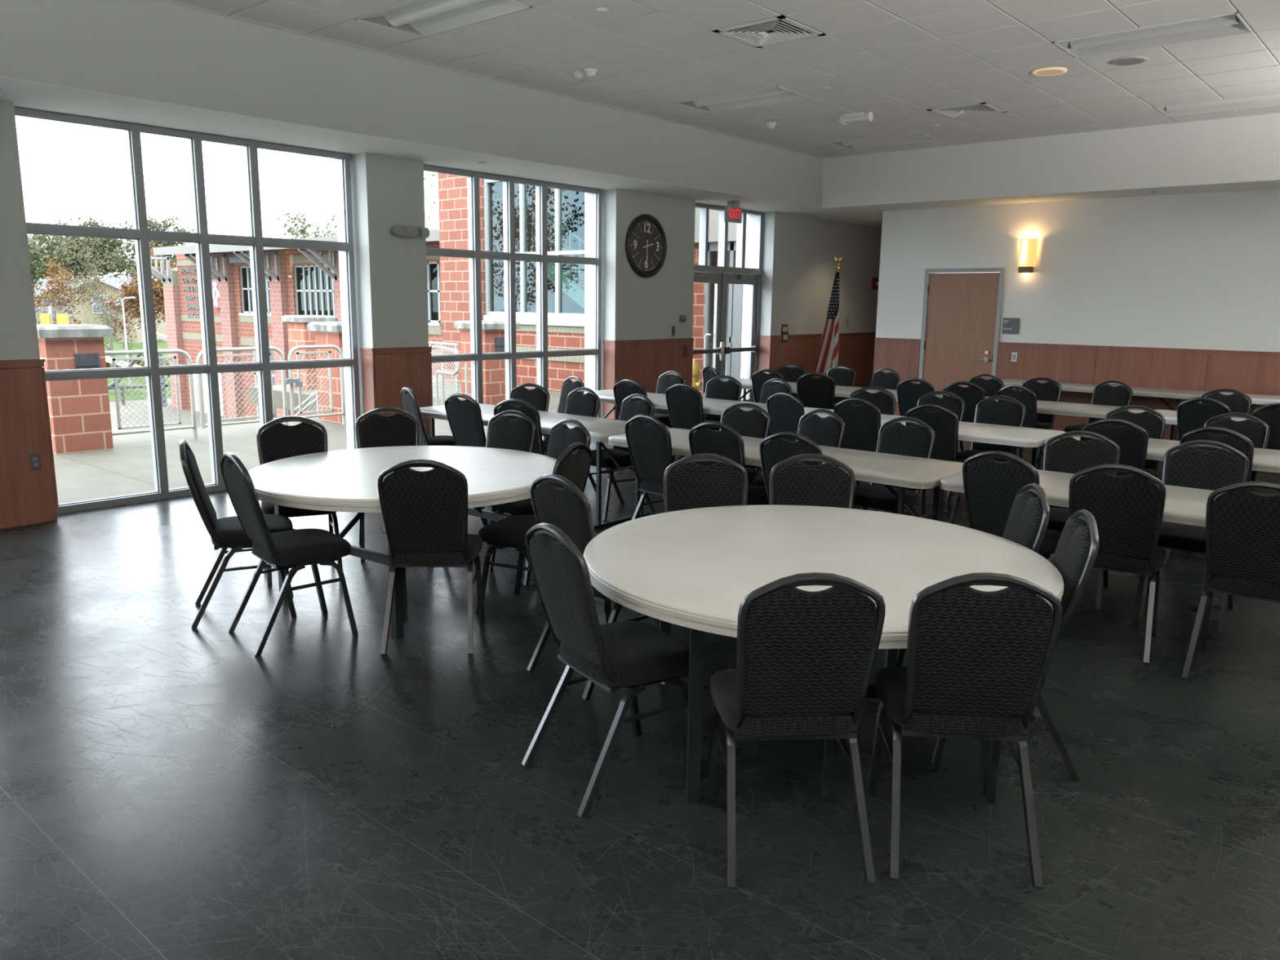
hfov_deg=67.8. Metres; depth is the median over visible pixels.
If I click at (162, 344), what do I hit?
lawn
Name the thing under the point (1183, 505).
folding table
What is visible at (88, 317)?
house
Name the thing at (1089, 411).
folding table
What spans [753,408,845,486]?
banquet chair
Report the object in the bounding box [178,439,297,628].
banquet chair
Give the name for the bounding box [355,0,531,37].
light
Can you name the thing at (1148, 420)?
banquet chair
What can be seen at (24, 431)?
panelling
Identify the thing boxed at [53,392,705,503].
terrace
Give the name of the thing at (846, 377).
banquet chair
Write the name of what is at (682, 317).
thermostat
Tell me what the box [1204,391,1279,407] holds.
folding table
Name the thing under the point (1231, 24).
light
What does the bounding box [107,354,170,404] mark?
implement
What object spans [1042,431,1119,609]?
banquet chair
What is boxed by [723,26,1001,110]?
roof slab
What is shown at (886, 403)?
banquet chair
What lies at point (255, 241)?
window
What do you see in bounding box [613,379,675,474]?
banquet chair
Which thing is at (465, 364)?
stair railing
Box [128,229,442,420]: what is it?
brick building
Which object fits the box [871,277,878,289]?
fire alarm
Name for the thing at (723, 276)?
door
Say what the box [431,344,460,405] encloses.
stair railing
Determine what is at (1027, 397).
banquet chair
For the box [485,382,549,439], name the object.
banquet chair
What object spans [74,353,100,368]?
step light
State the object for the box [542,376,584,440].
banquet chair
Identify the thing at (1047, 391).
banquet chair
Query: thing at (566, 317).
brick building
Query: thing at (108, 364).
shrub
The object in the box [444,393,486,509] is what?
banquet chair
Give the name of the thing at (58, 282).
tree
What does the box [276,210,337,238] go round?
tree
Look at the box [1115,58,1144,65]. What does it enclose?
grille
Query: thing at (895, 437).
banquet chair
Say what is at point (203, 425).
gate panel
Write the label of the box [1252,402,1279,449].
banquet chair
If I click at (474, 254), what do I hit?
window
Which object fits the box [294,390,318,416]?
stair railing
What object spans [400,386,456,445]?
banquet chair
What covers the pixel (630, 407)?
banquet chair
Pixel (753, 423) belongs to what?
banquet chair
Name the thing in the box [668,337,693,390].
panelling
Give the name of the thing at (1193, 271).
wall
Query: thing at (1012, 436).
folding table
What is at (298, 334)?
brick pier
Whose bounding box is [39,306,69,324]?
traffic signal
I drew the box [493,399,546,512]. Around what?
banquet chair
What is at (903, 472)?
folding table
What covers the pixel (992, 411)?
banquet chair
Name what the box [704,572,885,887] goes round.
banquet chair
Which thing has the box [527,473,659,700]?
banquet chair
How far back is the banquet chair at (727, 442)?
5.92 m
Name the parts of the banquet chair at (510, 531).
leg, seat, leg, leg, frame, backrest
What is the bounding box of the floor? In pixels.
[0,440,1279,959]
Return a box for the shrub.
[106,360,168,367]
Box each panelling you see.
[0,359,55,515]
[40,358,58,506]
[360,347,376,418]
[373,346,431,435]
[428,346,432,406]
[603,340,616,419]
[615,338,669,420]
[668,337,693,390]
[758,335,771,373]
[769,334,791,373]
[790,332,875,387]
[872,337,920,415]
[995,342,1279,439]
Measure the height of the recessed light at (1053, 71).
0.012 m
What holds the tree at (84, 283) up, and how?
on the lawn
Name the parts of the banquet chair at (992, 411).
leg, seat, backrest, frame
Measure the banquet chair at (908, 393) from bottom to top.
0.943 m
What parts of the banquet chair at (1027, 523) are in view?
leg, backrest, frame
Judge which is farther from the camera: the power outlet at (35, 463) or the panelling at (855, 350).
the panelling at (855, 350)
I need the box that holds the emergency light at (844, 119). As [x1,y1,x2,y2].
[839,111,873,124]
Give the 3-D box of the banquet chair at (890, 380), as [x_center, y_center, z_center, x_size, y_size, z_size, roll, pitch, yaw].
[2.672,-0.818,11.048,0.518,0.943,0.437,-6,13,-33]
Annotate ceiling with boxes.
[161,0,1279,157]
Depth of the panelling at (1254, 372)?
11.54 m
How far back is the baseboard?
6.96 m
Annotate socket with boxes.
[32,457,38,461]
[32,462,39,466]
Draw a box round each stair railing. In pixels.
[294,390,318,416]
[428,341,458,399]
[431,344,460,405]
[464,363,468,395]
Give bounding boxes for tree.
[27,210,155,368]
[27,217,107,278]
[28,244,65,296]
[32,251,106,324]
[34,214,124,278]
[34,300,108,344]
[75,214,194,279]
[90,281,141,357]
[115,242,177,332]
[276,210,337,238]
[423,172,439,229]
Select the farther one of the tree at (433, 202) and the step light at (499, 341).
the tree at (433, 202)
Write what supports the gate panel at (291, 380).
on the terrace
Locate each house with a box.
[33,278,87,324]
[71,275,155,334]
[104,297,166,343]
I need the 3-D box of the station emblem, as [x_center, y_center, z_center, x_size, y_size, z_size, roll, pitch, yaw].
[-20.909,-9.193,47.032,1.450,1.398,0.174,10,14,40]
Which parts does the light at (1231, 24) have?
plate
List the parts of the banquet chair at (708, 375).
backrest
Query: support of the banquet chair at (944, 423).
on the floor
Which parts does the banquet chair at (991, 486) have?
backrest, seat, leg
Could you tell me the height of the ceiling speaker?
0.010 m
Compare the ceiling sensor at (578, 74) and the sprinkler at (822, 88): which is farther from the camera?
the sprinkler at (822, 88)
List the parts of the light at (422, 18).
plate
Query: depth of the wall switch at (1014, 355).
12.49 m
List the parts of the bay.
soffit panel, storefront glass, storefront frame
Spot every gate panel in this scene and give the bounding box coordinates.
[104,349,197,439]
[195,346,288,428]
[284,344,346,424]
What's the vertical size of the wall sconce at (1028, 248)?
0.425 m
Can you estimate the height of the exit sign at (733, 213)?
0.269 m
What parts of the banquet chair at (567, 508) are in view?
leg, backrest, frame, seat, seat frame, leg, leg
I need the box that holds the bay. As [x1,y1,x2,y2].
[692,207,742,392]
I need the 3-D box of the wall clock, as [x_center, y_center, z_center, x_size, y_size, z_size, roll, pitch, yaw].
[0.084,-2.873,11.695,0.048,0.754,0.754,10,14,40]
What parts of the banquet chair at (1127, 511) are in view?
backrest, frame, seat frame, seat, leg, leg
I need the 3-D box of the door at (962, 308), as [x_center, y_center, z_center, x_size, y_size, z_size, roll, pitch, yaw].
[4.363,-1.788,13.016,1.088,2.159,0.195,10,14,40]
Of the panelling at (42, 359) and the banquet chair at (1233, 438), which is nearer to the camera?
the banquet chair at (1233, 438)
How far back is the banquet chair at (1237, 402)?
8.79 m
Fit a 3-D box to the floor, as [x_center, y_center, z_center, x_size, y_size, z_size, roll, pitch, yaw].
[1.957,0.364,7.475,9.940,0.100,20.800,10,14,40]
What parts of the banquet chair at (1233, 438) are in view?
leg, backrest, frame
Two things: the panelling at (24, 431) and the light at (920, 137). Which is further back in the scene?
the light at (920, 137)
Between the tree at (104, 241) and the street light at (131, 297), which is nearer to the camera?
the street light at (131, 297)
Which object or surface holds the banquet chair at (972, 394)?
on the floor
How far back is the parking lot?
48.01 m
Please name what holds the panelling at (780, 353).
attached to the wall at (799, 267)
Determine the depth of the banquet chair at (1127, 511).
4.54 m
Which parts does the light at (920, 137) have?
plate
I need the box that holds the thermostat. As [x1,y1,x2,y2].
[679,315,685,321]
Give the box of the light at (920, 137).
[829,132,942,149]
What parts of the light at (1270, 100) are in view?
plate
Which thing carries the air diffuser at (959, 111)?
attached to the grid
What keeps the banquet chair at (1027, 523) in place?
on the floor
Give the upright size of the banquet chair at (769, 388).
0.943 m
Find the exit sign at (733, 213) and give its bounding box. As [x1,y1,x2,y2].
[724,200,742,223]
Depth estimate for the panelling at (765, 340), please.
14.13 m
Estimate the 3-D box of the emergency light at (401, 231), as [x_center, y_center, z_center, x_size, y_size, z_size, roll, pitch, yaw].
[-2.184,-2.365,9.063,0.127,0.116,0.362,10,14,40]
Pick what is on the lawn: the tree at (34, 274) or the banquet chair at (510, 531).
the tree at (34, 274)
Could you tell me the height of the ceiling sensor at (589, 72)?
0.056 m
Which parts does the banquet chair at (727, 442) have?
backrest, seat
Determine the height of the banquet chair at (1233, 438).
0.943 m
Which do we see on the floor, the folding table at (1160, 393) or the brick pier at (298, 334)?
the folding table at (1160, 393)
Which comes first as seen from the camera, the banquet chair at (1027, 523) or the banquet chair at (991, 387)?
the banquet chair at (1027, 523)
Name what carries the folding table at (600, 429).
on the floor
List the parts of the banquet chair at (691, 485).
backrest, frame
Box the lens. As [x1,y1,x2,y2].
[1036,69,1063,75]
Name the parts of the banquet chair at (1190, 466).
leg, leg, seat, backrest, frame, leg, leg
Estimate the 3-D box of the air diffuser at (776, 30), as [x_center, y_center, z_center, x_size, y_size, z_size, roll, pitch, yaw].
[0.960,-3.343,7.032,0.594,0.084,0.594,10,14,40]
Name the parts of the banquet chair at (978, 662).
leg, leg, seat, seat frame, frame, backrest, leg, leg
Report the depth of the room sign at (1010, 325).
12.49 m
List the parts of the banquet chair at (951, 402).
backrest, frame, leg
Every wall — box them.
[0,0,1279,212]
[0,99,881,448]
[875,188,1279,376]
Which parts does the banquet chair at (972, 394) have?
frame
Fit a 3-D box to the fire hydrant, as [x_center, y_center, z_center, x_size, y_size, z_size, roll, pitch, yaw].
[0.788,-1.350,14.049,0.260,0.870,0.220,10,14,40]
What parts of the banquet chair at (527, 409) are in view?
backrest, frame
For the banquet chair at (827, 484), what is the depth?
4.64 m
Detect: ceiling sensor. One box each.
[573,71,585,79]
[584,68,597,76]
[766,122,776,128]
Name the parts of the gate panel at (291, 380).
frame, post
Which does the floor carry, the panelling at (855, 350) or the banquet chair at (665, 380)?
the banquet chair at (665, 380)
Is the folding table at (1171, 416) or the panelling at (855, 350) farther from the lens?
the panelling at (855, 350)
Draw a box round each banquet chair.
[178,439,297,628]
[219,452,358,655]
[256,415,342,586]
[355,407,418,562]
[377,459,484,653]
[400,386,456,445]
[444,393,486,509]
[475,442,591,615]
[479,409,536,549]
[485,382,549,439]
[488,418,591,585]
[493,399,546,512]
[521,522,703,817]
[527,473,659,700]
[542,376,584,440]
[542,386,599,492]
[588,393,655,519]
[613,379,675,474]
[624,414,674,519]
[651,370,685,425]
[662,453,748,628]
[665,383,719,457]
[682,375,742,457]
[688,421,769,505]
[702,365,718,388]
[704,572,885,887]
[720,402,770,484]
[751,368,784,402]
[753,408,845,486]
[754,377,791,469]
[759,431,854,508]
[766,391,804,441]
[768,453,855,508]
[775,363,805,398]
[796,372,835,409]
[826,364,856,409]
[833,397,880,511]
[848,386,896,415]
[853,416,935,515]
[866,572,1062,887]
[870,368,899,390]
[896,483,1049,719]
[897,377,934,416]
[905,404,971,524]
[912,391,964,510]
[931,509,1098,781]
[942,381,985,422]
[943,395,1026,511]
[959,373,1004,451]
[962,450,1062,559]
[997,384,1043,467]
[1014,377,1062,469]
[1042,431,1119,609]
[1063,380,1133,432]
[1068,463,1166,662]
[1080,418,1148,475]
[1105,404,1165,478]
[1133,440,1248,631]
[1162,426,1253,565]
[1177,397,1231,440]
[1181,481,1279,679]
[1200,388,1251,414]
[1203,412,1270,492]
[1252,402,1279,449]
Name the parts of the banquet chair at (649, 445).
leg, backrest, frame, seat frame, seat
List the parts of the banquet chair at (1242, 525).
leg, leg, seat, seat frame, frame, backrest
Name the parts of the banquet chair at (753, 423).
backrest, seat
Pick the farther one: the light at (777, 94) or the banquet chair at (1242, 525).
the light at (777, 94)
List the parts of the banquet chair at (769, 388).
backrest, frame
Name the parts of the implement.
leg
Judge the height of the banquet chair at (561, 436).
0.943 m
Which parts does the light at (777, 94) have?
plate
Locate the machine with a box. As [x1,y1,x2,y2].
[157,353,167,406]
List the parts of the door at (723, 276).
pull handle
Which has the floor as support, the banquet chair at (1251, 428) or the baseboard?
the banquet chair at (1251, 428)
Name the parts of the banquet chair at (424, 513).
leg, leg, backrest, frame, seat frame, seat, leg, leg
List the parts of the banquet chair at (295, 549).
leg, backrest, seat frame, leg, frame, seat, leg, leg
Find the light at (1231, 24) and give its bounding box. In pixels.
[1053,11,1253,58]
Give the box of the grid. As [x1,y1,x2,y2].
[155,0,1279,158]
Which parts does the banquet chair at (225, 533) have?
backrest, leg, frame, leg, seat frame, seat, leg, leg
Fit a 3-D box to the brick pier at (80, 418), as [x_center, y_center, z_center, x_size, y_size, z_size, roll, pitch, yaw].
[-6.255,-1.012,10.442,0.720,1.355,0.710,10,14,40]
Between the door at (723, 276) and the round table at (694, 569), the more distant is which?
the door at (723, 276)
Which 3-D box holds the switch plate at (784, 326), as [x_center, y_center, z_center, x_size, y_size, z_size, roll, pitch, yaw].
[2.175,-2.266,14.308,0.012,0.150,0.170,10,14,40]
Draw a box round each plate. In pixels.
[781,324,787,334]
[782,332,788,342]
[845,317,848,326]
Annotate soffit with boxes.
[0,75,1279,226]
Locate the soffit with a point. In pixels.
(24, 93)
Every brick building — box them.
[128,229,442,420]
[437,173,584,391]
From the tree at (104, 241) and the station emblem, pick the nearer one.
the station emblem
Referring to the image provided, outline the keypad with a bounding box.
[671,325,675,335]
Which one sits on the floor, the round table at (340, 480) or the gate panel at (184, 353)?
the round table at (340, 480)
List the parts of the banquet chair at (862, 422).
backrest, frame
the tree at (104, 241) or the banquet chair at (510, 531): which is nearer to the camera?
the banquet chair at (510, 531)
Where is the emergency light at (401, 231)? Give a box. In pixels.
[391,225,429,238]
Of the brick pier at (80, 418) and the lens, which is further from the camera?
the brick pier at (80, 418)
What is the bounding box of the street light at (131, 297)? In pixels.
[121,296,134,390]
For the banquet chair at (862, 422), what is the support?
on the floor
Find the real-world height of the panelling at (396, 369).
1.097 m
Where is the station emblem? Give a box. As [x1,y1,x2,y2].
[211,279,220,308]
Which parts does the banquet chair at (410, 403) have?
backrest, frame, seat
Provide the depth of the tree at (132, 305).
61.07 m
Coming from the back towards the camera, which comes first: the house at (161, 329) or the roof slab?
the house at (161, 329)
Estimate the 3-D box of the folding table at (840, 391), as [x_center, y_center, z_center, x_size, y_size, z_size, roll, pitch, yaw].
[1.889,-0.736,11.115,2.360,0.725,0.760,10,14,40]
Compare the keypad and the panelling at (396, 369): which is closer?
the panelling at (396, 369)
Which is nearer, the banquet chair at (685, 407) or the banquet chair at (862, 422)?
the banquet chair at (862, 422)
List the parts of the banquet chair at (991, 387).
leg, frame, backrest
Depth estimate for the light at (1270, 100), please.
9.41 m
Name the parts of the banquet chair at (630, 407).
leg, seat, leg, frame, backrest, leg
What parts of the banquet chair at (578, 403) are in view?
seat, backrest, frame, leg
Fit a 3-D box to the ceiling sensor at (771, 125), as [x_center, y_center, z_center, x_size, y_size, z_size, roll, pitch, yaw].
[1.456,-3.928,10.561,0.110,0.056,0.110,10,14,40]
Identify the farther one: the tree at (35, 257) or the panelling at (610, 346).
the tree at (35, 257)
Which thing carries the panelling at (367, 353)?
attached to the wall at (799, 267)
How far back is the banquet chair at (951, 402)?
8.15 m
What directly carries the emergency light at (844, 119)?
attached to the ceiling
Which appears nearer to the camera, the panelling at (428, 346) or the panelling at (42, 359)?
the panelling at (42, 359)
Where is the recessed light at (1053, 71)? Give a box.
[1032,66,1066,75]
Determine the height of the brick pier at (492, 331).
1.355 m
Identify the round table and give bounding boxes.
[248,445,556,638]
[583,505,1063,803]
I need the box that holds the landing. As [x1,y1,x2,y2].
[248,375,560,414]
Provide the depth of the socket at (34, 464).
6.95 m
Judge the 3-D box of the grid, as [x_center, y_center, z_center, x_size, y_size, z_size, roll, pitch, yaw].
[0.681,-2.829,4.386,8.730,0.032,15.676,10,14,40]
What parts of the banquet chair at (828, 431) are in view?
seat, backrest, frame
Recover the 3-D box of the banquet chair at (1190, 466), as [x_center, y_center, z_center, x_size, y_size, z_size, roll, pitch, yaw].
[3.022,0.277,5.201,0.437,0.943,0.518,8,13,35]
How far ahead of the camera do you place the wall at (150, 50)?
8.92 m
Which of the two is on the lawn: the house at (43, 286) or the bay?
the house at (43, 286)
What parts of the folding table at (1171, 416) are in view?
leg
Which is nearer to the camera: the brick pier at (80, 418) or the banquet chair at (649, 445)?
the banquet chair at (649, 445)
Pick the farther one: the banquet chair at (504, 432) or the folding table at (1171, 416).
the folding table at (1171, 416)
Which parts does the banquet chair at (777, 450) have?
backrest, frame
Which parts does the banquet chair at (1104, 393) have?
seat, backrest, frame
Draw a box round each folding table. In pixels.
[419,403,668,529]
[583,389,772,435]
[608,427,968,520]
[720,378,897,401]
[761,407,1065,467]
[889,393,1143,422]
[940,469,1225,527]
[997,378,1209,439]
[1044,436,1279,473]
[1154,409,1246,471]
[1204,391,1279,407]
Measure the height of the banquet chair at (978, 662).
0.943 m
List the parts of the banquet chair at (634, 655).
leg, backrest, seat frame, frame, leg, seat, leg, leg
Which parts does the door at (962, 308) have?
lever handle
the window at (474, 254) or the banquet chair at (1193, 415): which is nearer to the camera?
the banquet chair at (1193, 415)
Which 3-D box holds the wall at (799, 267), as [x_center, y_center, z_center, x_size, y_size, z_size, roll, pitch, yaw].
[-1.664,-2.225,10.203,0.514,3.900,20.800,10,14,40]
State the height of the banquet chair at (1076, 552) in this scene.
0.943 m
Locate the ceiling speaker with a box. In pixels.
[1111,56,1148,66]
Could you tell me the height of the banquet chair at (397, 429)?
0.943 m
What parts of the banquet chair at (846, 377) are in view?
backrest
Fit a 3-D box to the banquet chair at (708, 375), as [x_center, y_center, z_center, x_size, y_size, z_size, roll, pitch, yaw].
[1.034,-0.882,11.280,0.518,0.943,0.437,-3,11,-21]
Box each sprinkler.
[595,8,608,13]
[821,87,830,89]
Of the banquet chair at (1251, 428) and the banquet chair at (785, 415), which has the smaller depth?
the banquet chair at (1251, 428)
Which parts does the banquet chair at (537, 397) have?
backrest, frame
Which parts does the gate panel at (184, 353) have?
frame, post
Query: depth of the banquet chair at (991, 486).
4.91 m
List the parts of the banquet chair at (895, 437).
seat, backrest, leg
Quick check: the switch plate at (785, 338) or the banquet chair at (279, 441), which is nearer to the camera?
the banquet chair at (279, 441)
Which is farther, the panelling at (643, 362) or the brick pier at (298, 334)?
the brick pier at (298, 334)
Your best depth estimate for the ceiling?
7.73 m
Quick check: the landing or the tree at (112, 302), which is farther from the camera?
the tree at (112, 302)
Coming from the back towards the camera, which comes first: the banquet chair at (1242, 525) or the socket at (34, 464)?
the socket at (34, 464)
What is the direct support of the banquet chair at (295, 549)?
on the floor
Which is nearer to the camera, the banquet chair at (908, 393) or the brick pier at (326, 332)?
the banquet chair at (908, 393)
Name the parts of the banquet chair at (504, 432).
leg, leg, backrest, frame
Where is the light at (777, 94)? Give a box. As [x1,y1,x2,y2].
[675,85,810,112]
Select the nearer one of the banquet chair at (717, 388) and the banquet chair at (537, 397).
the banquet chair at (537, 397)
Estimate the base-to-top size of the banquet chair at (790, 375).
0.943 m
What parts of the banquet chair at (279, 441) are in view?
leg, backrest, frame, seat, leg, leg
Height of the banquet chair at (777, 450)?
0.943 m
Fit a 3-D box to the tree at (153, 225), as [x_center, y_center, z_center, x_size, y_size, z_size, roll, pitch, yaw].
[-63.164,-26.575,120.806,15.219,13.711,13.767,10,14,40]
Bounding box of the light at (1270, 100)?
[1154,93,1279,116]
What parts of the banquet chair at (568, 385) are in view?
backrest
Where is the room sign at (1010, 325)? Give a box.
[1001,317,1019,334]
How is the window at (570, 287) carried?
on the brick building at (566, 317)
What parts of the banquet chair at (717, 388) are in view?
seat, backrest, frame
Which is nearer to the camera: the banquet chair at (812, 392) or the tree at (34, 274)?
the banquet chair at (812, 392)
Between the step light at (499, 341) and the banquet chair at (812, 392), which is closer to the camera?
the banquet chair at (812, 392)
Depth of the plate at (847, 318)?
15.78 m
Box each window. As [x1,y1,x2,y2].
[14,106,360,514]
[423,164,601,439]
[529,199,584,309]
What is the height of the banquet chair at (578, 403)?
0.943 m
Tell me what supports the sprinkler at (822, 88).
attached to the ceiling
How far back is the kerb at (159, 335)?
67.15 m
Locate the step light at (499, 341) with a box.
[494,337,504,351]
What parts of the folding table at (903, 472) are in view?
leg, leg, leg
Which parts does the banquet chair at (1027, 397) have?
backrest, frame, leg, leg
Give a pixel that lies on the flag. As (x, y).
(828, 356)
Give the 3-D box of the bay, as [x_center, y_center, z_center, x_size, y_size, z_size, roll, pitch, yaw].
[1.970,-4.203,18.110,4.650,5.020,2.150,10,14,40]
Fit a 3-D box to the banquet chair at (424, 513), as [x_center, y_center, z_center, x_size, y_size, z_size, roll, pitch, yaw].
[-1.015,0.324,4.678,0.437,0.943,0.518,0,11,-2]
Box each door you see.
[693,203,763,420]
[917,267,1004,391]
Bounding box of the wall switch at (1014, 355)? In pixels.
[1011,352,1017,361]
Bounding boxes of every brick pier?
[36,324,113,454]
[281,315,338,389]
[306,321,346,423]
[453,320,519,405]
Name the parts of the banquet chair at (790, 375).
frame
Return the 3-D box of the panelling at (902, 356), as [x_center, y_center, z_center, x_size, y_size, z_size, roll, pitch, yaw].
[3.656,-1.476,13.645,0.695,1.097,0.026,10,14,40]
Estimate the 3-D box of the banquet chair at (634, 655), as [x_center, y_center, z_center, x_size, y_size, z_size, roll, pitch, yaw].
[-0.091,0.587,3.328,0.518,0.943,0.437,-6,13,-33]
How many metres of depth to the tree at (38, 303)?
63.67 m
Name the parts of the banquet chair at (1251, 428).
backrest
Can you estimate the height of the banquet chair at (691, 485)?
0.943 m
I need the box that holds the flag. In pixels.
[814,256,842,373]
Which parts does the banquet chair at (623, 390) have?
backrest, frame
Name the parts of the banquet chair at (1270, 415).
frame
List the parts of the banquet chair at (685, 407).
backrest, frame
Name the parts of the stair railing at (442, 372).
post, post, pipe rail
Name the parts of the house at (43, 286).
pane, pane, pane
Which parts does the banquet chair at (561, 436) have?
leg, seat, leg, backrest, frame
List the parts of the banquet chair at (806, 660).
leg, leg, seat, seat frame, frame, backrest, leg, leg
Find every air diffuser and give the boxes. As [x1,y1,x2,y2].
[713,14,825,48]
[927,101,1006,119]
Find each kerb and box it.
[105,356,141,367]
[134,325,167,342]
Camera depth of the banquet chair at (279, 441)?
5.85 m
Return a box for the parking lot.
[109,398,246,432]
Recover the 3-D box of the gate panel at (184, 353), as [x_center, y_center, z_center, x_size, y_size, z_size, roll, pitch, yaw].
[-5.618,-0.957,10.954,0.048,1.073,0.973,10,14,40]
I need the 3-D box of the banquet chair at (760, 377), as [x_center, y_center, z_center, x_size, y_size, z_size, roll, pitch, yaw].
[1.576,-0.827,11.023,0.437,0.943,0.518,8,13,35]
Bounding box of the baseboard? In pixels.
[0,430,1060,528]
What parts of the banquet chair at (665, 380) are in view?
seat, backrest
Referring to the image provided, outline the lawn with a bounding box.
[103,334,171,402]
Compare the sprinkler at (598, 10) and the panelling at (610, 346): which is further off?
the panelling at (610, 346)
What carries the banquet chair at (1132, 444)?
on the floor
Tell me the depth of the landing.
17.57 m
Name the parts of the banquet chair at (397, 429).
leg, leg, frame, backrest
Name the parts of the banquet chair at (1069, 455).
seat, backrest, frame, leg, leg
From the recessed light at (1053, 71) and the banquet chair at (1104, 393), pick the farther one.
the banquet chair at (1104, 393)
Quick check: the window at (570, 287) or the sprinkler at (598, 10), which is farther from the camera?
the window at (570, 287)
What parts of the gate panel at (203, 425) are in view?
frame, post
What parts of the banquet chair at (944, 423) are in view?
leg, backrest, frame, leg, seat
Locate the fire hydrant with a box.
[692,359,702,390]
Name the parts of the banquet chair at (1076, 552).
leg, leg, leg, backrest, frame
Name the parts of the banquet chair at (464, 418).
backrest, frame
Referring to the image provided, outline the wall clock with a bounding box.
[625,214,666,277]
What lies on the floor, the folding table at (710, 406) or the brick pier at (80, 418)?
the folding table at (710, 406)
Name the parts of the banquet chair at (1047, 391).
leg, frame, backrest, seat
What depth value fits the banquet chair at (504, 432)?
6.32 m
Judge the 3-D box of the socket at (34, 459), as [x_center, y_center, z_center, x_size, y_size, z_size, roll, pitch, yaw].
[-4.411,-0.153,6.945,0.004,0.028,0.034,10,14,40]
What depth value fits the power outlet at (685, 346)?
12.56 m
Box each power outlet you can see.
[28,453,41,470]
[683,344,688,357]
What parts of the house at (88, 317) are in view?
rake trim, pane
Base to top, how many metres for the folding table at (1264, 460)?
0.725 m
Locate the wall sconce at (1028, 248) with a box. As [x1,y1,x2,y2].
[1017,238,1038,272]

